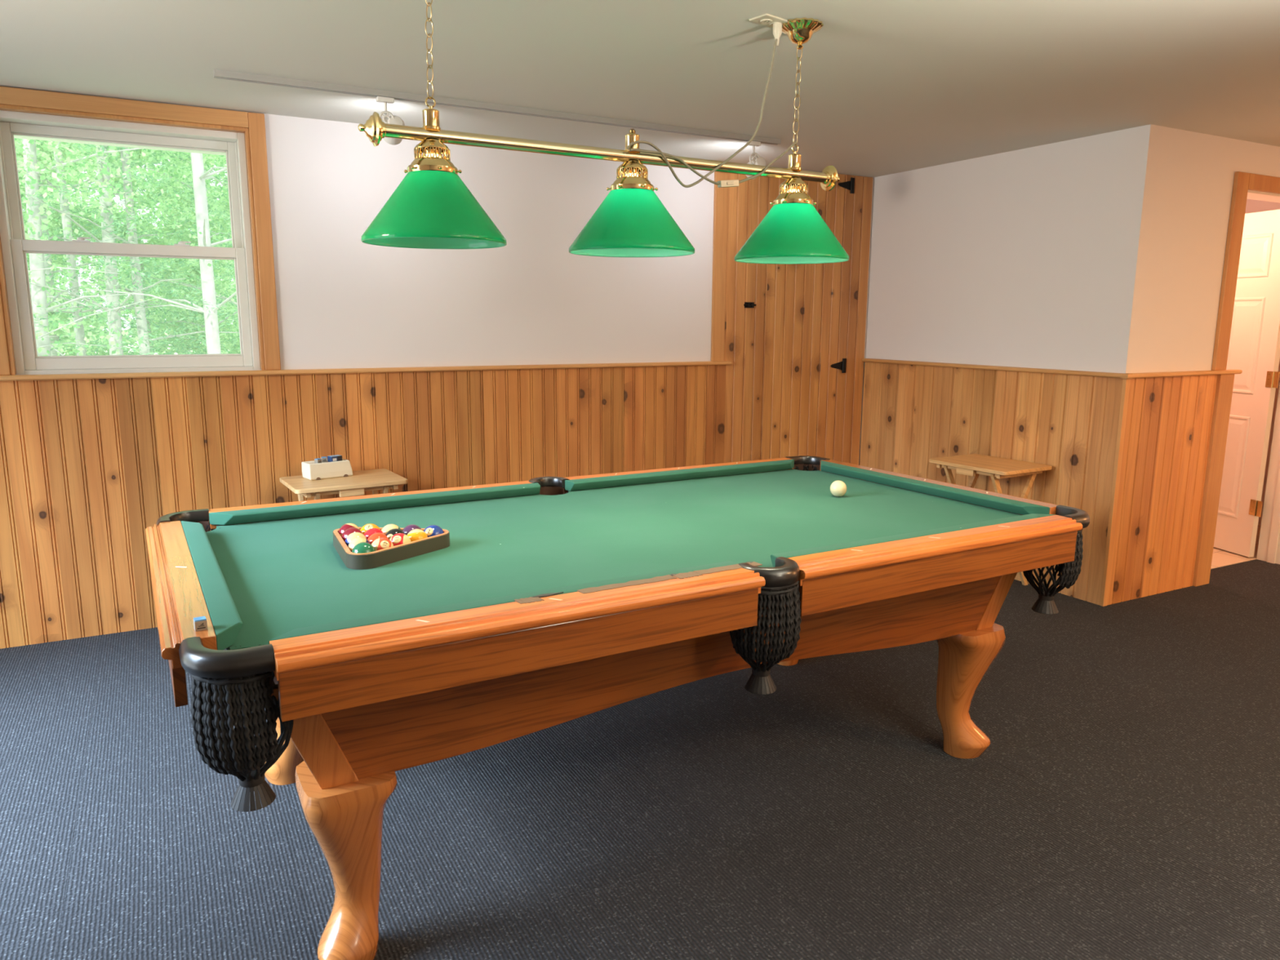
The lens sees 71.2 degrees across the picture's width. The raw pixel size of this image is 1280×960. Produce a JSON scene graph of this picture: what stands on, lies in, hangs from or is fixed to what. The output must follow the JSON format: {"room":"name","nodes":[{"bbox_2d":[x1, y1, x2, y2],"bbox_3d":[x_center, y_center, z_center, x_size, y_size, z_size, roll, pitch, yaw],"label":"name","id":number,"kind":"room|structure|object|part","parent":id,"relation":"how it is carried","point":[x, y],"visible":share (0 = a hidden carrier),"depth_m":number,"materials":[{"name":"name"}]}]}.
{"room":"games hall","nodes":[
{"label":"games hall","id":0,"kind":"room"},
{"bbox_2d":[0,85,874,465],"bbox_3d":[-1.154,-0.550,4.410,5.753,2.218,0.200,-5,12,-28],"label":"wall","id":1,"kind":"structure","parent":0,"point":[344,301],"depth_m":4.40,"materials":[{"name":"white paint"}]},
{"bbox_2d":[0,86,280,375],"bbox_3d":[-2.132,-0.997,3.764,1.074,1.113,0.190,-5,12,-28],"label":"window","id":2,"kind":"structure","parent":1,"relation":"in","point":[242,135],"depth_m":3.73,"materials":[{"name":"brown wood"}]},
{"bbox_3d":[-2.536,-0.953,3.453,0.066,1.093,0.020,-5,12,-28],"label":"casing","id":3,"kind":"part","parent":2,"relation":"part of","materials":[{"name":"brown wood"}]},
{"bbox_3d":[-2.157,-1.206,3.776,0.858,0.493,0.032,-5,12,-28],"label":"sash","id":4,"kind":"part","parent":2,"relation":"part of","materials":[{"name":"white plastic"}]},
{"bbox_3d":[-2.089,-1.499,3.598,0.942,0.064,0.020,-5,12,-28],"label":"casing","id":5,"kind":"part","parent":2,"relation":"part of","materials":[{"name":"brown wood"}]},
{"bbox_3d":[-2.134,-0.739,3.811,0.858,0.519,0.034,-5,12,-28],"label":"sash","id":6,"kind":"part","parent":2,"relation":"part of","materials":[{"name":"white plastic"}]},
{"bbox_3d":[-1.648,-1.033,3.924,0.066,1.093,0.020,-5,12,-28],"label":"casing","id":7,"kind":"part","parent":2,"relation":"part of","materials":[{"name":"brown wood"}]},
{"bbox_2d":[0,364,725,648],"bbox_3d":[-1.563,0.058,4.174,4.663,1.101,0.014,-5,12,-28],"label":"wainscoting","id":8,"kind":"structure","parent":1,"relation":"attached to","point":[87,465],"depth_m":4.00,"materials":[{"name":"brown wood"}]},
{"bbox_2d":[0,360,731,381],"bbox_3d":[-1.556,-0.491,4.064,4.713,0.021,0.036,-5,12,-28],"label":"trim","id":9,"kind":"structure","parent":1,"relation":"attached to","point":[300,371],"depth_m":4.12,"materials":[{"name":"brown wood"}]},
{"bbox_2d":[711,171,728,361],"bbox_3d":[0.448,-1.221,5.038,0.081,1.095,0.018,-5,12,-28],"label":"trim","id":10,"kind":"structure","parent":1,"relation":"attached to","point":[720,202],"depth_m":5.03,"materials":[{"name":"brown wood"}]},
{"bbox_2d":[724,173,873,465],"bbox_3d":[0.952,-0.713,5.396,1.060,2.215,0.036,-5,12,-28],"label":"door","id":11,"kind":"structure","parent":1,"relation":"in","point":[794,340],"depth_m":5.38,"materials":[{"name":"brown wood"}]},
{"bbox_2d":[0,524,1279,959],"bbox_3d":[1.379,0.963,2.618,8.500,0.104,7.786,-5,12,-28],"label":"floor","id":12,"kind":"structure","parent":0,"point":[1122,802],"depth_m":2.47,"materials":[{"name":"grey carpet"}]},
{"bbox_2d":[280,468,408,501],"bbox_3d":[-1.335,0.310,4.076,0.485,0.643,0.364,-6,12,-32],"label":"tray table","id":13,"kind":"object","parent":12,"relation":"on","point":[361,481],"visible":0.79,"depth_m":3.94,"materials":[{"name":"brown wood"}]},
{"bbox_3d":[-1.469,0.334,3.979,0.018,0.627,0.339,-6,12,-32],"label":"leg","id":14,"kind":"part","parent":13,"relation":"part of","materials":[{"name":"brown wood"}]},
{"bbox_3d":[-1.492,0.040,3.926,0.020,0.023,0.320,-6,12,-32],"label":"rail","id":15,"kind":"part","parent":13,"relation":"part of","materials":[{"name":"brown wood"}]},
{"bbox_3d":[-1.466,0.329,4.010,0.018,0.627,0.339,-6,12,-32],"label":"leg","id":16,"kind":"part","parent":13,"relation":"part of","materials":[{"name":"brown wood"}]},
{"bbox_2d":[301,458,352,480],"bbox_3d":[-1.416,-0.050,4.048,0.198,0.074,0.099,-9,13,-41],"label":"plastic box","id":17,"kind":"object","parent":13,"relation":"on","point":[311,471],"visible":0.89,"depth_m":4.00,"materials":[{"name":"beige plastic"}]},
{"bbox_2d":[314,457,321,463],"bbox_3d":[-1.438,-0.084,3.995,0.022,0.022,0.022,7,12,31],"label":"cube","id":18,"kind":"object","parent":17,"relation":"on","point":[318,460],"visible":1,"depth_m":3.99,"materials":[{"name":"beige paper"}]},
{"bbox_2d":[320,456,327,462],"bbox_3d":[-1.430,-0.093,4.045,0.022,0.022,0.022,-5,12,-29],"label":"cube","id":19,"kind":"object","parent":17,"relation":"on","point":[324,459],"visible":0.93,"depth_m":4.04,"materials":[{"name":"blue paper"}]},
{"bbox_2d":[327,454,342,462],"bbox_3d":[-1.383,-0.097,4.053,0.037,0.027,0.052,9,14,41],"label":"box","id":20,"kind":"object","parent":17,"relation":"on","point":[336,457],"visible":1,"depth_m":4.04,"materials":[{"name":"blue cardboard"}]},
{"bbox_3d":[-1.187,0.304,4.155,0.018,0.627,0.339,-6,12,-32],"label":"leg","id":21,"kind":"part","parent":13,"relation":"part of","materials":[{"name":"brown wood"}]},
{"bbox_3d":[-1.217,0.302,4.165,0.018,0.627,0.339,-6,12,-32],"label":"leg","id":22,"kind":"part","parent":13,"relation":"part of","materials":[{"name":"brown wood"}]},
{"bbox_3d":[-1.175,0.006,4.123,0.020,0.023,0.320,-6,12,-32],"label":"rail","id":23,"kind":"part","parent":13,"relation":"part of","materials":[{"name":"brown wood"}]},
{"bbox_2d":[145,455,1089,959],"bbox_3d":[-0.014,0.487,2.700,2.515,0.796,1.405,-5,12,-29],"label":"pool table","id":24,"kind":"object","parent":12,"relation":"on","point":[550,602],"visible":1,"depth_m":2.10,"materials":[{"name":"green fabric"}]},
{"bbox_3d":[-1.063,0.225,2.039,0.088,0.049,1.060,-5,12,-29],"label":"rail","id":25,"kind":"part","parent":24,"relation":"part of","materials":[{"name":"brown wood"}]},
{"bbox_2d":[193,616,207,631],"bbox_3d":[-0.805,0.263,1.636,0.020,0.020,0.021,-6,12,-33],"label":"cube","id":26,"kind":"object","parent":24,"relation":"on","point":[200,623],"visible":1,"depth_m":1.63,"materials":[{"name":"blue paper"}]},
{"bbox_2d":[181,520,243,649],"bbox_3d":[-1.003,0.211,2.072,0.051,0.036,1.052,-5,12,-29],"label":"cushion","id":27,"kind":"object","parent":24,"relation":"on","point":[216,599],"depth_m":1.88,"materials":[{"name":"green fabric"}]},
{"bbox_3d":[-0.908,0.429,2.167,0.120,0.242,0.984,-5,12,-29],"label":"panel","id":28,"kind":"part","parent":24,"relation":"part of","materials":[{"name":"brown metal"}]},
{"bbox_3d":[-1.048,0.681,2.639,0.186,0.424,0.186,-5,12,-29],"label":"leg","id":29,"kind":"part","parent":24,"relation":"part of","materials":[{"name":"brown wood"}]},
{"bbox_3d":[-0.617,0.816,1.901,0.186,0.424,0.186,-5,12,-29],"label":"leg","id":30,"kind":"part","parent":24,"relation":"part of","materials":[{"name":"brown wood"}]},
{"bbox_2d":[338,523,359,536],"bbox_3d":[-0.781,0.144,2.402,0.057,0.057,0.057,0,10,-4],"label":"ball","id":31,"kind":"object","parent":24,"relation":"on","point":[345,526],"visible":0.38,"depth_m":2.38,"materials":[{"name":"red plastic"}]},
{"bbox_2d":[341,527,363,541],"bbox_3d":[-0.755,0.154,2.352,0.057,0.057,0.057,-1,10,-5],"label":"ball","id":32,"kind":"object","parent":24,"relation":"on","point":[352,530],"visible":0.3,"depth_m":2.33,"materials":[{"name":"red plastic"}]},
{"bbox_2d":[344,532,366,546],"bbox_3d":[-0.730,0.163,2.301,0.057,0.057,0.057,0,10,1],"label":"ball","id":33,"kind":"object","parent":24,"relation":"on","point":[351,536],"visible":0.26,"depth_m":2.28,"materials":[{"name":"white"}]},
{"bbox_2d":[347,537,370,551],"bbox_3d":[-0.705,0.172,2.250,0.057,0.057,0.057,-1,10,-5],"label":"ball","id":34,"kind":"object","parent":24,"relation":"on","point":[355,541],"visible":0.33,"depth_m":2.23,"materials":[{"name":"white plastic"}]},
{"bbox_2d":[351,542,375,553],"bbox_3d":[-0.680,0.181,2.200,0.057,0.057,0.057,1,10,2],"label":"ball","id":35,"kind":"object","parent":24,"relation":"on","point":[362,547],"visible":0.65,"depth_m":2.18,"materials":[{"name":"green plastic"}]},
{"bbox_3d":[-0.832,0.070,2.905,1.032,0.049,0.088,-5,12,-29],"label":"rail","id":36,"kind":"part","parent":24,"relation":"part of","materials":[{"name":"green fabric"}]},
{"bbox_2d":[360,523,380,534],"bbox_3d":[-0.724,0.145,2.399,0.057,0.057,0.057,0,10,0],"label":"ball","id":37,"kind":"object","parent":24,"relation":"on","point":[366,526],"visible":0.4,"depth_m":2.38,"materials":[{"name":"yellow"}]},
{"bbox_2d":[364,528,383,538],"bbox_3d":[-0.698,0.155,2.348,0.057,0.057,0.057,-1,10,-5],"label":"ball","id":38,"kind":"object","parent":24,"relation":"on","point":[371,531],"visible":0.3,"depth_m":2.33,"materials":[{"name":"red plastic"}]},
{"bbox_2d":[208,482,540,524],"bbox_3d":[-0.795,0.074,2.845,1.040,0.036,0.051,-5,12,-29],"label":"cushion","id":39,"kind":"object","parent":24,"relation":"on","point":[274,514],"depth_m":2.80,"materials":[{"name":"green fabric"}]},
{"bbox_2d":[367,533,388,544],"bbox_3d":[-0.673,0.164,2.297,0.057,0.057,0.057,0,10,-4],"label":"ball","id":40,"kind":"object","parent":24,"relation":"on","point":[374,536],"visible":0.23,"depth_m":2.28,"materials":[{"name":"orange"}]},
{"bbox_2d":[371,537,393,551],"bbox_3d":[-0.648,0.173,2.247,0.057,0.057,0.057,0,10,-1],"label":"ball","id":41,"kind":"object","parent":24,"relation":"on","point":[382,543],"visible":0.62,"depth_m":2.23,"materials":[{"name":"brown plastic"}]},
{"bbox_2d":[332,527,449,569],"bbox_3d":[-0.645,0.165,2.348,0.288,0.037,0.314,-5,12,-28],"label":"ball rack","id":42,"kind":"object","parent":24,"relation":"on","point":[386,556],"visible":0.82,"depth_m":2.24,"materials":[{"name":"brown wood"}]},
{"bbox_3d":[-0.645,0.165,2.348,0.284,0.037,0.310,-5,12,-28],"label":"frame","id":43,"kind":"part","parent":42,"relation":"part of","materials":[{"name":"brown wood"}]},
{"bbox_2d":[381,524,400,534],"bbox_3d":[-0.666,0.146,2.395,0.057,0.057,0.057,-1,10,-5],"label":"ball","id":44,"kind":"object","parent":24,"relation":"on","point":[385,529],"visible":0.29,"depth_m":2.38,"materials":[{"name":"white plastic"}]},
{"bbox_2d":[385,528,405,539],"bbox_3d":[-0.641,0.156,2.344,0.057,0.057,0.057,-1,10,-5],"label":"ball","id":45,"kind":"object","parent":24,"relation":"on","point":[390,533],"visible":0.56,"depth_m":2.33,"materials":[{"name":"black plastic"}]},
{"bbox_2d":[389,533,411,546],"bbox_3d":[-0.616,0.165,2.293,0.057,0.057,0.057,-1,10,-7],"label":"ball","id":46,"kind":"object","parent":24,"relation":"on","point":[397,539],"visible":0.49,"depth_m":2.27,"materials":[{"name":"brown plastic"}]},
{"bbox_2d":[402,524,422,534],"bbox_3d":[-0.609,0.147,2.391,0.057,0.057,0.057,-1,10,-8],"label":"ball","id":47,"kind":"object","parent":24,"relation":"on","point":[407,529],"visible":0.29,"depth_m":2.37,"materials":[{"name":"purple plastic"}]},
{"bbox_2d":[406,528,427,541],"bbox_3d":[-0.584,0.157,2.340,0.057,0.057,0.057,10,14,44],"label":"ball","id":48,"kind":"object","parent":24,"relation":"on","point":[414,535],"visible":0.33,"depth_m":2.32,"materials":[{"name":"yellow plastic"}]},
{"bbox_2d":[423,524,444,537],"bbox_3d":[-0.552,0.148,2.387,0.057,0.057,0.057,-4,11,-20],"label":"ball","id":49,"kind":"object","parent":24,"relation":"on","point":[432,530],"visible":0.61,"depth_m":2.37,"materials":[{"name":"blue plastic"}]},
{"bbox_2d":[268,560,738,644],"bbox_3d":[-0.219,0.254,1.860,1.040,0.036,0.051,-5,12,-29],"label":"cushion","id":50,"kind":"object","parent":24,"relation":"on","point":[357,624],"depth_m":1.79,"materials":[{"name":"green fabric"}]},
{"bbox_3d":[-0.186,0.273,1.800,1.032,0.049,0.088,-5,12,-29],"label":"rail","id":51,"kind":"part","parent":24,"relation":"part of","materials":[{"name":"brown wood"}]},
{"bbox_3d":[0.230,0.419,2.259,2.184,0.242,0.051,-5,12,-29],"label":"panel","id":52,"kind":"part","parent":24,"relation":"part of","materials":[{"name":"brown wood"}]},
{"bbox_3d":[0.163,-0.025,3.469,1.032,0.049,0.088,-5,12,-29],"label":"rail","id":53,"kind":"part","parent":24,"relation":"part of","materials":[{"name":"green fabric"}]},
{"bbox_2d":[564,459,794,490],"bbox_3d":[0.196,-0.021,3.407,1.040,0.036,0.051,-5,12,-29],"label":"cushion","id":54,"kind":"object","parent":24,"relation":"on","point":[615,482],"depth_m":3.36,"materials":[{"name":"green fabric"}]},
{"bbox_3d":[0.587,0.524,3.565,0.186,0.424,0.186,-5,12,-29],"label":"leg","id":55,"kind":"part","parent":24,"relation":"part of","materials":[{"name":"brown wood"}]},
{"bbox_2d":[830,480,846,497],"bbox_3d":[0.685,0.030,3.087,0.057,0.057,0.057,-5,12,-28],"label":"cue ball","id":56,"kind":"object","parent":24,"relation":"on","point":[837,488],"visible":1,"depth_m":3.07,"materials":[{"name":"beige plastic"}]},
{"bbox_2d":[770,513,1055,567],"bbox_3d":[0.772,0.159,2.422,1.040,0.036,0.051,-5,12,-29],"label":"cushion","id":57,"kind":"object","parent":24,"relation":"on","point":[775,558],"depth_m":2.36,"materials":[{"name":"green fabric"}]},
{"bbox_3d":[0.809,0.177,2.364,1.032,0.049,0.088,-5,12,-29],"label":"rail","id":58,"kind":"part","parent":24,"relation":"part of","materials":[{"name":"brown wood"}]},
{"bbox_2d":[820,460,1049,515],"bbox_3d":[0.980,0.021,3.195,0.051,0.036,1.052,-5,12,-29],"label":"cushion","id":59,"kind":"object","parent":24,"relation":"on","point":[954,495],"depth_m":3.10,"materials":[{"name":"green fabric"}]},
{"bbox_3d":[1.040,0.022,3.231,0.088,0.049,1.060,-5,12,-29],"label":"rail","id":60,"kind":"part","parent":24,"relation":"part of","materials":[{"name":"green fabric"}]},
{"bbox_3d":[1.018,0.659,2.827,0.186,0.424,0.186,-5,12,-29],"label":"leg","id":61,"kind":"part","parent":24,"relation":"part of","materials":[{"name":"brown wood"}]},
{"bbox_2d":[928,453,1052,585],"bbox_3d":[1.791,0.226,4.647,0.379,0.643,0.475,-6,12,-31],"label":"tray table","id":62,"kind":"object","parent":12,"relation":"on","point":[972,464],"visible":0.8,"depth_m":4.52,"materials":[{"name":"brown wood"}]},
{"bbox_3d":[1.728,0.210,4.774,0.354,0.627,0.018,-6,12,-31],"label":"leg","id":63,"kind":"part","parent":62,"relation":"part of","materials":[{"name":"brown wood"}]},
{"bbox_3d":[1.697,0.209,4.778,0.354,0.627,0.018,-6,12,-31],"label":"leg","id":64,"kind":"part","parent":62,"relation":"part of","materials":[{"name":"brown wood"}]},
{"bbox_3d":[1.876,0.254,4.535,0.354,0.627,0.018,-6,12,-31],"label":"leg","id":65,"kind":"part","parent":62,"relation":"part of","materials":[{"name":"brown wood"}]},
{"bbox_3d":[1.888,-0.033,4.442,0.335,0.023,0.020,-6,12,-31],"label":"rail","id":66,"kind":"part","parent":62,"relation":"part of","materials":[{"name":"brown wood"}]},
{"bbox_3d":[1.865,0.259,4.506,0.354,0.627,0.018,-6,12,-31],"label":"leg","id":67,"kind":"part","parent":62,"relation":"part of","materials":[{"name":"brown wood"}]},
{"bbox_2d":[0,0,1279,177],"bbox_3d":[1.345,-1.356,2.290,8.500,0.150,7.986,-5,12,-28],"label":"ceiling","id":68,"kind":"structure","parent":0,"point":[887,86],"depth_m":3.07,"materials":[{"name":"white paint"}]},
{"bbox_2d":[213,69,781,179],"bbox_3d":[-0.435,-1.469,3.804,2.490,0.185,0.114,-5,12,-28],"label":"track light","id":69,"kind":"object","parent":68,"relation":"attached to","point":[382,96],"visible":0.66,"depth_m":3.60,"materials":[{"name":"white metal"}]},
{"bbox_2d":[358,0,848,264],"bbox_3d":[-0.016,-0.967,2.432,1.479,0.681,0.350,-5,12,-29],"label":"light","id":70,"kind":"object","parent":68,"relation":"hanging from","point":[432,207],"visible":1,"depth_m":2.38,"materials":[{"name":"green glass"}]},
{"bbox_3d":[-0.502,-1.060,2.132,0.021,0.289,0.019,-2,10,-10],"label":"chain","id":71,"kind":"part","parent":70,"relation":"part of","materials":[{"name":"gold metal"}]},
{"bbox_2d":[425,148,438,154],"bbox_3d":[-0.506,-0.808,2.175,0.035,0.034,0.035,-5,12,-29],"label":"socket","id":72,"kind":"object","parent":70,"relation":"attached to","point":[426,150],"depth_m":2.16,"materials":[{"name":"gold metal"}]},
{"bbox_3d":[-0.507,-0.669,2.200,0.350,0.170,0.350,-5,12,-29],"label":"lamp shade","id":73,"kind":"part","parent":70,"relation":"part of","materials":[{"name":"green glass"}]},
{"bbox_2d":[626,168,635,173],"bbox_3d":[-0.021,-0.855,2.450,0.035,0.034,0.035,-5,12,-29],"label":"socket","id":74,"kind":"object","parent":70,"relation":"attached to","point":[628,171],"depth_m":2.44,"materials":[{"name":"gold metal"}]},
{"bbox_3d":[-0.022,-0.715,2.475,0.350,0.170,0.350,-5,12,-29],"label":"lamp shade","id":75,"kind":"part","parent":70,"relation":"part of","materials":[{"name":"green glass"}]},
{"bbox_3d":[0.224,-1.053,2.536,0.606,0.447,0.033,-6,12,-32],"label":"power cord","id":76,"kind":"part","parent":70,"relation":"part of","materials":[{"name":"beige plastic"}]},
{"bbox_2d":[717,179,738,187],"bbox_3d":[0.255,-0.855,2.578,0.064,0.018,0.020,-13,15,-28],"label":"switch","id":77,"kind":"object","parent":70,"relation":"attached to","point":[732,183],"depth_m":2.57,"materials":[{"name":"beige plastic"}]},
{"bbox_3d":[0.469,-0.762,2.753,0.350,0.170,0.350,-5,12,-29],"label":"lamp shade","id":78,"kind":"part","parent":70,"relation":"part of","materials":[{"name":"green glass"}]},
{"bbox_2d":[787,185,799,189],"bbox_3d":[0.469,-0.902,2.728,0.035,0.034,0.035,-5,12,-29],"label":"socket","id":79,"kind":"object","parent":70,"relation":"attached to","point":[791,187],"depth_m":2.71,"materials":[{"name":"gold metal"}]},
{"bbox_3d":[0.472,-1.154,2.685,0.020,0.289,0.019,0,10,-3],"label":"chain","id":80,"kind":"part","parent":70,"relation":"part of","materials":[{"name":"gold metal"}]},
{"bbox_2d":[748,13,787,27],"bbox_3d":[0.383,-1.339,2.613,0.115,0.009,0.070,-8,13,-39],"label":"outlet","id":81,"kind":"object","parent":68,"relation":"attached to","point":[766,20],"visible":0.91,"depth_m":2.59,"materials":[{"name":"beige plastic"}]},
{"bbox_2d":[760,18,772,23],"bbox_3d":[0.368,-1.335,2.601,0.034,0.004,0.034,-5,12,-28],"label":"receptacle","id":82,"kind":"object","parent":81,"relation":"attached to","point":[762,20],"depth_m":2.60,"materials":[{"name":"grey plastic"}]},
{"bbox_2d":[859,124,1164,457],"bbox_3d":[1.884,-0.626,4.934,0.100,2.218,1.749,-5,12,-28],"label":"wall","id":83,"kind":"structure","parent":0,"point":[1039,256],"depth_m":4.59,"materials":[{"name":"white paint"}]},
{"bbox_2d":[859,361,1123,605],"bbox_3d":[1.835,-0.070,4.999,0.014,1.101,1.733,-5,12,-28],"label":"wainscoting","id":84,"kind":"structure","parent":83,"relation":"attached to","point":[913,415],"depth_m":4.72,"materials":[{"name":"brown wood"}]},
{"bbox_2d":[862,358,1132,378],"bbox_3d":[1.835,-0.618,4.878,0.036,0.021,1.769,-5,12,-28],"label":"trim","id":85,"kind":"structure","parent":83,"relation":"attached to","point":[1111,375],"depth_m":4.69,"materials":[{"name":"brown wood"}]},
{"bbox_2d":[1100,378,1130,606],"bbox_3d":[2.253,0.069,4.242,0.030,1.100,0.018,-5,12,-28],"label":"trim","id":86,"kind":"structure","parent":83,"relation":"attached to","point":[1126,382],"depth_m":4.23,"materials":[{"name":"brown wood"}]},
{"bbox_2d":[1138,126,1279,373],"bbox_3d":[3.392,-0.597,4.824,2.447,2.218,0.120,-5,12,-28],"label":"wall","id":87,"kind":"structure","parent":0,"point":[1197,170],"depth_m":4.24,"materials":[{"name":"white paint"}]},
{"bbox_2d":[1106,374,1217,604],"bbox_3d":[2.565,0.040,4.410,0.733,1.101,0.014,-5,12,-28],"label":"wainscoting","id":88,"kind":"structure","parent":87,"relation":"attached to","point":[1169,420],"depth_m":4.40,"materials":[{"name":"brown wood"}]},
{"bbox_2d":[1120,369,1242,378],"bbox_3d":[2.640,-0.515,4.335,0.925,0.021,0.036,-5,12,-28],"label":"trim","id":89,"kind":"structure","parent":87,"relation":"attached to","point":[1149,375],"depth_m":4.31,"materials":[{"name":"brown wood"}]},
{"bbox_2d":[1192,373,1234,586],"bbox_3d":[2.945,0.008,4.602,0.120,1.100,0.032,-5,12,-28],"label":"trim","id":90,"kind":"structure","parent":87,"relation":"attached to","point":[1224,384],"depth_m":4.58,"materials":[{"name":"brown wood"}]},
{"bbox_2d":[1211,171,1279,370],"bbox_3d":[3.313,-0.503,4.717,1.030,2.070,0.020,-5,12,-28],"label":"trim","id":91,"kind":"structure","parent":87,"relation":"attached to","point":[1243,182],"depth_m":4.39,"materials":[{"name":"brown wood"}]},
{"bbox_2d":[1213,208,1279,557],"bbox_3d":[3.457,-0.576,5.362,0.108,1.963,0.780,-2,10,-13],"label":"door","id":92,"kind":"structure","parent":87,"relation":"in","point":[1254,348],"depth_m":5.15,"materials":[{"name":"beige paint"}]},
{"bbox_2d":[1246,190,1279,564],"bbox_3d":[3.275,-0.480,4.787,0.835,2.000,0.130,-5,12,-28],"label":"trim","id":93,"kind":"structure","parent":87,"relation":"attached to","point":[1268,547],"depth_m":5.10,"materials":[{"name":"beige paint"}]},
{"bbox_2d":[1244,199,1279,525],"bbox_3d":[5.060,-0.514,4.419,0.100,2.218,7.686,-5,12,-28],"label":"wall","id":94,"kind":"structure","parent":0,"point":[1252,206],"depth_m":5.94,"materials":[{"name":"white paint"}]},
{"label":"outside","id":95,"kind":"structure","parent":0,"visible":0},
{"bbox_2d":[63,335,228,355],"bbox_3d":[-15.661,-4.239,29.240,30.000,0.120,57.694,-5,12,-28],"label":"ground","id":96,"kind":"structure","parent":95,"point":[137,342],"depth_m":28.91,"materials":[{"name":"green plant"}]},
{"bbox_2d":[20,171,120,331],"bbox_3d":[-10.067,-4.840,13.847,3.678,6.723,3.742,-5,12,-28],"label":"leafy tree","id":97,"kind":"object","parent":96,"relation":"on","point":[67,180],"visible":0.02,"depth_m":14.97,"materials":[{"name":"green plant"}]},
{"bbox_2d":[15,137,167,355],"bbox_3d":[-7.226,-3.959,9.880,4.342,6.326,4.018,-7,12,-34],"label":"leafy tree","id":98,"kind":"object","parent":96,"relation":"on","point":[64,317],"visible":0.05,"depth_m":9.96,"materials":[{"name":"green plant"}]},
{"bbox_2d":[14,137,177,355],"bbox_3d":[-4.171,-1.907,6.208,4.136,3.620,3.600,-5,12,-28],"label":"leafy tree","id":99,"kind":"object","parent":96,"relation":"on","point":[55,175],"visible":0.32,"depth_m":6.62,"materials":[{"name":"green plant"}]},
{"bbox_2d":[15,140,199,355],"bbox_3d":[-5.104,-3.902,8.024,3.859,6.892,3.888,3,11,17],"label":"slender tree","id":100,"kind":"object","parent":96,"relation":"on","point":[80,334],"visible":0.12,"depth_m":8.28,"materials":[{"name":"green plant"}]},
{"bbox_2d":[17,143,205,355],"bbox_3d":[-6.215,-3.663,9.446,3.808,6.098,3.240,-2,10,-13],"label":"fir tree","id":101,"kind":"object","parent":96,"relation":"on","point":[53,353],"visible":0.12,"depth_m":9.60,"materials":[{"name":"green plant"}]},
{"bbox_2d":[14,138,212,358],"bbox_3d":[-5.162,-3.605,6.753,3.572,6.761,4.005,-2,10,-14],"label":"slender tree","id":102,"kind":"object","parent":96,"relation":"on","point":[38,295],"visible":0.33,"depth_m":7.24,"materials":[{"name":"grey plant"}]},
{"bbox_2d":[18,138,227,355],"bbox_3d":[-4.280,-3.783,7.323,3.856,6.921,2.974,-6,12,-30],"label":"slender tree","id":103,"kind":"object","parent":96,"relation":"on","point":[113,315],"visible":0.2,"depth_m":7.73,"materials":[{"name":"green plant"}]},
{"bbox_2d":[16,137,239,355],"bbox_3d":[-4.574,-2.865,7.862,3.762,5.088,3.446,3,11,14],"label":"fir tree","id":104,"kind":"object","parent":96,"relation":"on","point":[140,316],"visible":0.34,"depth_m":7.83,"materials":[{"name":"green plant"}]},
{"bbox_2d":[22,144,239,354],"bbox_3d":[-6.628,-4.525,11.742,3.790,6.785,3.710,0,10,-3],"label":"leafy tree","id":105,"kind":"object","parent":96,"relation":"on","point":[193,272],"visible":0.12,"depth_m":11.53,"materials":[{"name":"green plant"}]},
{"bbox_2d":[28,149,240,354],"bbox_3d":[-3.918,-3.036,9.274,3.961,4.762,4.552,-2,10,-12],"label":"leafy tree","id":106,"kind":"object","parent":96,"relation":"on","point":[219,161],"visible":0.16,"depth_m":8.35,"materials":[{"name":"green plant"}]},
{"bbox_2d":[45,154,237,353],"bbox_3d":[-8.064,-5.095,15.673,4.101,6.503,3.781,-6,12,-32],"label":"leafy tree","id":107,"kind":"object","parent":96,"relation":"on","point":[94,202],"visible":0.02,"depth_m":14.81,"materials":[{"name":"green plant"}]},
{"bbox_2d":[44,146,240,355],"bbox_3d":[-4.555,-3.451,9.467,3.502,5.702,3.770,3,11,17],"label":"fir tree","id":108,"kind":"object","parent":96,"relation":"on","point":[154,159],"visible":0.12,"depth_m":9.37,"materials":[{"name":"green plant"}]},
{"bbox_2d":[84,152,235,354],"bbox_3d":[-3.263,-3.673,7.160,3.886,6.769,3.492,-8,13,-38],"label":"slender tree","id":109,"kind":"object","parent":96,"relation":"on","point":[211,320],"visible":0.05,"depth_m":7.41,"materials":[{"name":"grey plant"}]},
{"bbox_2d":[128,150,240,354],"bbox_3d":[-5.312,-4.628,11.813,4.198,6.984,4.043,-1,10,-5],"label":"leafy tree","id":110,"kind":"object","parent":96,"relation":"on","point":[215,228],"visible":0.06,"depth_m":11.96,"materials":[{"name":"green plant"}]}
]}

